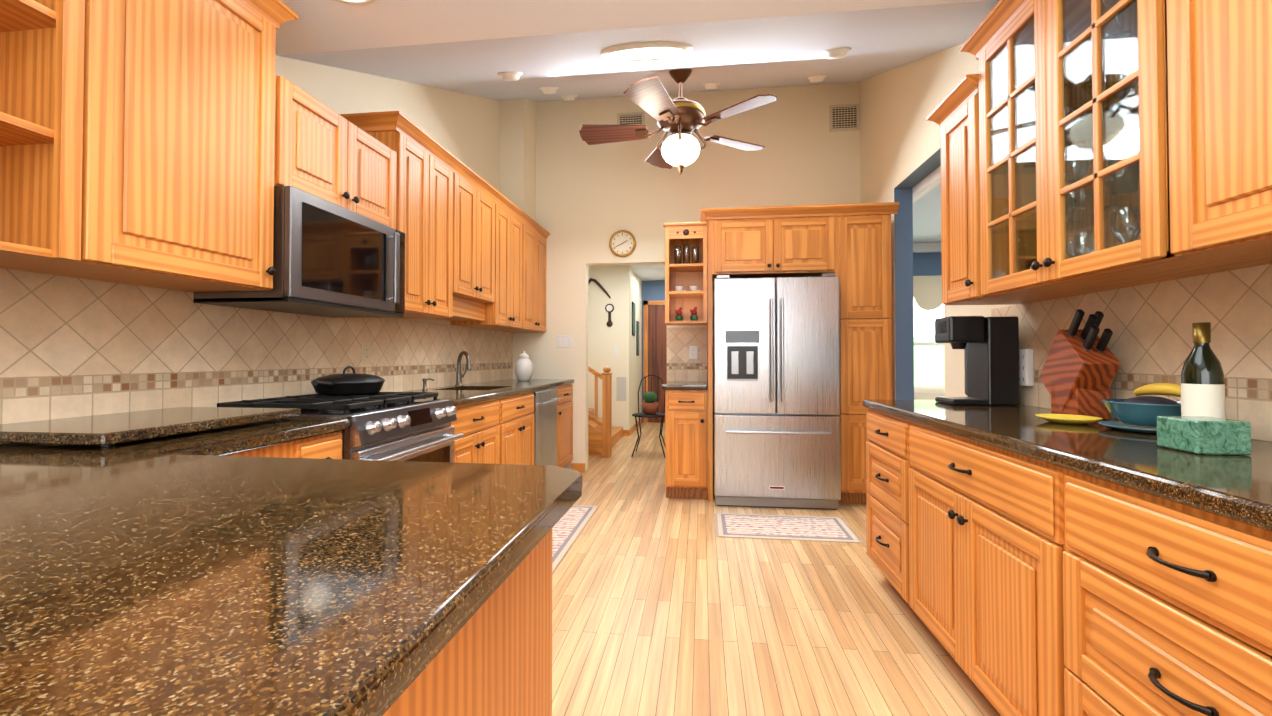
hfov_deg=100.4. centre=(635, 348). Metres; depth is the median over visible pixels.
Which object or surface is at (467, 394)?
countertop
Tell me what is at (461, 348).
electrical outlet plate
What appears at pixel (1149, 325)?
backsplash
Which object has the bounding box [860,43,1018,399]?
wall
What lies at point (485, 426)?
base cabinet
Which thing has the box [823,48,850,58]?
puck light
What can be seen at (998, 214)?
upper cabinet
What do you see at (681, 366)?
backsplash
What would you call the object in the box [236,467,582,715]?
countertop
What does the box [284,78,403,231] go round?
upper cabinet
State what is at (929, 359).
room window
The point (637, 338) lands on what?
picture frame
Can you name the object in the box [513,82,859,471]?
wall
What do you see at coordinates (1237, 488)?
countertop
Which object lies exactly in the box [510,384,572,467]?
base cabinet
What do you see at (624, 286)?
wall
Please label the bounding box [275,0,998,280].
ceiling
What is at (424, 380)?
soap dispenser
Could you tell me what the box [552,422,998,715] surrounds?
floor
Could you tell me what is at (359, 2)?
recessed light
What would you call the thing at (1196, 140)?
upper cabinet
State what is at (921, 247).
crown molding
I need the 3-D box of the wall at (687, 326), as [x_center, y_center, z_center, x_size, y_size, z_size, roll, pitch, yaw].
[0.477,0.112,4.934,0.363,2.190,0.319,0,-1,7]
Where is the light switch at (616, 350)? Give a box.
[614,346,618,354]
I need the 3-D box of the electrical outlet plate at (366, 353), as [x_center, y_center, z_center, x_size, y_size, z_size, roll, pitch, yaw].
[-1.520,0.027,2.989,0.007,0.118,0.075,0,-1,7]
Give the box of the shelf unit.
[663,222,706,325]
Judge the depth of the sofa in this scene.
5.79 m
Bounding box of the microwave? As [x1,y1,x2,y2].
[193,186,404,317]
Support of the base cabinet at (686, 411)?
on the floor
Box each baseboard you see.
[623,430,627,435]
[628,418,641,435]
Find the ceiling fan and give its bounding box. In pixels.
[579,69,776,174]
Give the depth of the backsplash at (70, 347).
1.92 m
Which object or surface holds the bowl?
on the countertop at (1237, 488)
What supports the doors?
in the wall at (654, 290)
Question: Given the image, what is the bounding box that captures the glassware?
[1020,0,1140,269]
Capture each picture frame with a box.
[632,302,634,335]
[636,321,638,355]
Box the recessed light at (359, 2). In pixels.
[337,0,374,4]
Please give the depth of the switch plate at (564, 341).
5.24 m
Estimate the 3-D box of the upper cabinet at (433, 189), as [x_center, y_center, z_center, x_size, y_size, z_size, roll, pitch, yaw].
[-1.344,-0.650,3.057,0.353,0.915,0.678,0,-1,7]
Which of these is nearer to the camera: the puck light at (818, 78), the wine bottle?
the wine bottle
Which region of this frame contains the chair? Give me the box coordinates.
[631,375,664,457]
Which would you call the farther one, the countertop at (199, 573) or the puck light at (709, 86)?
the puck light at (709, 86)
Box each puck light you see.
[498,71,522,80]
[540,87,558,93]
[561,95,577,100]
[702,83,719,89]
[808,75,826,82]
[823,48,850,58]
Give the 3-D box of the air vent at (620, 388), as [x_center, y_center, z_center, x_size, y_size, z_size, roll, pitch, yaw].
[-0.210,0.579,7.589,0.140,0.340,0.006,0,-1,7]
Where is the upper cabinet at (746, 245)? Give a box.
[709,214,836,289]
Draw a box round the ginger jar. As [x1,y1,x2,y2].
[515,351,532,380]
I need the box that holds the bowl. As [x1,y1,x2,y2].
[1098,383,1180,433]
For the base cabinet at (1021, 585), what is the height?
0.868 m
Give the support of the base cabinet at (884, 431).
on the floor
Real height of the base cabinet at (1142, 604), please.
0.868 m
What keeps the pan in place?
on the range
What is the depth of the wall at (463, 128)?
3.63 m
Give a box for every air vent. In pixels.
[616,377,625,400]
[617,112,644,124]
[829,103,859,131]
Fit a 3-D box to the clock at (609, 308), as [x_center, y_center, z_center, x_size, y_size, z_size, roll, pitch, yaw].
[-0.380,-0.480,7.618,0.130,0.333,0.026,0,-1,7]
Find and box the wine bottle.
[1181,322,1225,418]
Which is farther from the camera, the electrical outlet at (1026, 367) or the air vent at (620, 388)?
the air vent at (620, 388)
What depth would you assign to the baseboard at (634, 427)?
7.96 m
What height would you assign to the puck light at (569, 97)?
0.081 m
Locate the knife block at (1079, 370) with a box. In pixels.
[1039,309,1120,419]
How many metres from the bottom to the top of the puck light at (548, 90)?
0.081 m
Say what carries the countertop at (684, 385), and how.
on the base cabinet at (686, 411)
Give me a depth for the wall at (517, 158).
4.98 m
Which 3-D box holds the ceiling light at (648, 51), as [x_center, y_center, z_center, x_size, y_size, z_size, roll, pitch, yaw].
[0.053,-1.518,2.708,0.470,0.188,0.440,0,-1,7]
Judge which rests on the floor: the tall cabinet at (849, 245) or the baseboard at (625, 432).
the tall cabinet at (849, 245)
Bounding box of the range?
[217,392,463,462]
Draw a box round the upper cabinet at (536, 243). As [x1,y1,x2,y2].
[510,224,547,332]
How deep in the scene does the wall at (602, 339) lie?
7.64 m
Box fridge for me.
[713,273,840,509]
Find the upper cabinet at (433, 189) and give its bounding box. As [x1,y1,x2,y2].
[372,128,463,319]
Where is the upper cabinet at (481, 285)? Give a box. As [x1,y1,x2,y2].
[460,176,499,303]
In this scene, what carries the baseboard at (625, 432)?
attached to the wall at (602, 339)
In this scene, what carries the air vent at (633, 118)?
in the wall at (591, 200)
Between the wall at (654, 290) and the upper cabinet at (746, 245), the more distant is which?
the wall at (654, 290)
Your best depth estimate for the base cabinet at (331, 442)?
1.82 m
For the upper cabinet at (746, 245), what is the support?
attached to the wall at (591, 200)
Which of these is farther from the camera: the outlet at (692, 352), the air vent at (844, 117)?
the air vent at (844, 117)
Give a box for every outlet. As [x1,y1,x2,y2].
[689,346,696,358]
[1019,349,1033,385]
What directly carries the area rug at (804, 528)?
on the floor
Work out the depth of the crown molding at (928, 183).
3.81 m
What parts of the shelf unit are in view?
shelf items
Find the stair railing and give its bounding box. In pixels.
[588,366,622,457]
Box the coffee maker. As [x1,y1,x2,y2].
[935,316,1018,405]
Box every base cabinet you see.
[226,435,321,458]
[322,431,341,458]
[383,529,551,715]
[449,396,509,463]
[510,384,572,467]
[665,386,708,501]
[866,408,901,597]
[902,418,1029,715]
[1026,457,1271,715]
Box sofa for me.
[914,386,944,399]
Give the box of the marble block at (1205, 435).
[1157,416,1250,454]
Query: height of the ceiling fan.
0.723 m
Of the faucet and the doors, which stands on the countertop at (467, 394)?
the faucet
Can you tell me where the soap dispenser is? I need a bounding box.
[422,378,433,389]
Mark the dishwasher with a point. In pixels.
(545, 425)
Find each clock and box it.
[605,304,613,326]
[609,230,635,256]
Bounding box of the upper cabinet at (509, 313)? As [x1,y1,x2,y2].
[446,204,527,331]
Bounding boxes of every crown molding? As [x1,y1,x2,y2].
[912,166,940,202]
[913,242,941,252]
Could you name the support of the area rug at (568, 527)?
on the floor
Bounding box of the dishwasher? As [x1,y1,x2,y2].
[533,387,560,465]
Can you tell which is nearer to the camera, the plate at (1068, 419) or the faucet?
the plate at (1068, 419)
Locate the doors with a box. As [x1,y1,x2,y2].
[644,300,666,422]
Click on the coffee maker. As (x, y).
(989, 346)
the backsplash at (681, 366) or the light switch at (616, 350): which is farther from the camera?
the light switch at (616, 350)
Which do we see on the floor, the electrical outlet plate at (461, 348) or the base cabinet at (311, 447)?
the base cabinet at (311, 447)
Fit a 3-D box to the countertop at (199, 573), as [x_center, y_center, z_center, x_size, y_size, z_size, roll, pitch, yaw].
[-0.968,0.253,0.808,1.650,0.040,2.138,0,-1,7]
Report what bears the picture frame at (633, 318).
attached to the wall at (624, 286)
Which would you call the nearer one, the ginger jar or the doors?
the ginger jar
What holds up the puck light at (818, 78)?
attached to the ceiling
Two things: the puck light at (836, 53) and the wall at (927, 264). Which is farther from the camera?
the wall at (927, 264)
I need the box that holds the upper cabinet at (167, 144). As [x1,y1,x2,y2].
[0,0,283,291]
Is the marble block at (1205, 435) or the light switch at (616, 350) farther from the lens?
the light switch at (616, 350)
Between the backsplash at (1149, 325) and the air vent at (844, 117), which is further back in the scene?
the air vent at (844, 117)
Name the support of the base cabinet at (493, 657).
on the floor
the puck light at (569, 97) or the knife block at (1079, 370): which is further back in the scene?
the puck light at (569, 97)
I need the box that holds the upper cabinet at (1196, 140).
[1138,0,1271,267]
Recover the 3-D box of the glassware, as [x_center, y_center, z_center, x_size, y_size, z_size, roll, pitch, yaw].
[1.536,-0.683,1.684,0.208,0.900,0.768,0,-1,7]
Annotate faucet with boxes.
[455,351,471,385]
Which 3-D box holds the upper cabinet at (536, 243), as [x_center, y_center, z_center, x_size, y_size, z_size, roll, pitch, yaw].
[-1.112,-0.621,4.913,0.353,0.915,0.777,0,-1,7]
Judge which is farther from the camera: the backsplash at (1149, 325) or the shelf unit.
the shelf unit
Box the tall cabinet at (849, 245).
[836,210,892,504]
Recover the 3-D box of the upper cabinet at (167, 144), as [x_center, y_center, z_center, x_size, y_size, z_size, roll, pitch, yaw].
[-1.522,-0.697,1.630,0.353,0.965,0.650,0,-1,7]
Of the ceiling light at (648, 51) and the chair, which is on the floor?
the chair
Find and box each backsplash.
[0,268,512,423]
[667,327,706,380]
[991,263,1271,441]
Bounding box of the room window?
[913,275,944,385]
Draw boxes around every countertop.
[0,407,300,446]
[0,418,558,715]
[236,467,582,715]
[402,379,573,406]
[662,381,706,389]
[863,399,1271,531]
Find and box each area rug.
[552,505,597,571]
[713,513,863,542]
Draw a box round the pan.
[311,366,384,394]
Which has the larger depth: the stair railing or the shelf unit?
the stair railing
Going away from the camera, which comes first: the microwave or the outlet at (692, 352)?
the microwave
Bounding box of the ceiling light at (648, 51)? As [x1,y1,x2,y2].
[600,41,692,60]
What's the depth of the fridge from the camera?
3.93 m
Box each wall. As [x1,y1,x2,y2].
[275,55,499,324]
[499,99,535,220]
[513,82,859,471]
[588,265,619,426]
[620,265,643,429]
[644,280,664,300]
[667,325,706,327]
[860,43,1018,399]
[913,252,941,275]
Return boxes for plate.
[362,343,370,363]
[460,345,463,359]
[557,336,572,347]
[1035,414,1102,423]
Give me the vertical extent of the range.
0.957 m
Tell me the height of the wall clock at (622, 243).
0.264 m
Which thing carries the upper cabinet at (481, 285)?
attached to the wall at (463, 128)
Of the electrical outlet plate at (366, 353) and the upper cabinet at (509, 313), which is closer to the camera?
the electrical outlet plate at (366, 353)
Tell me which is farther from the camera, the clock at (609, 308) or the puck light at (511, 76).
the clock at (609, 308)

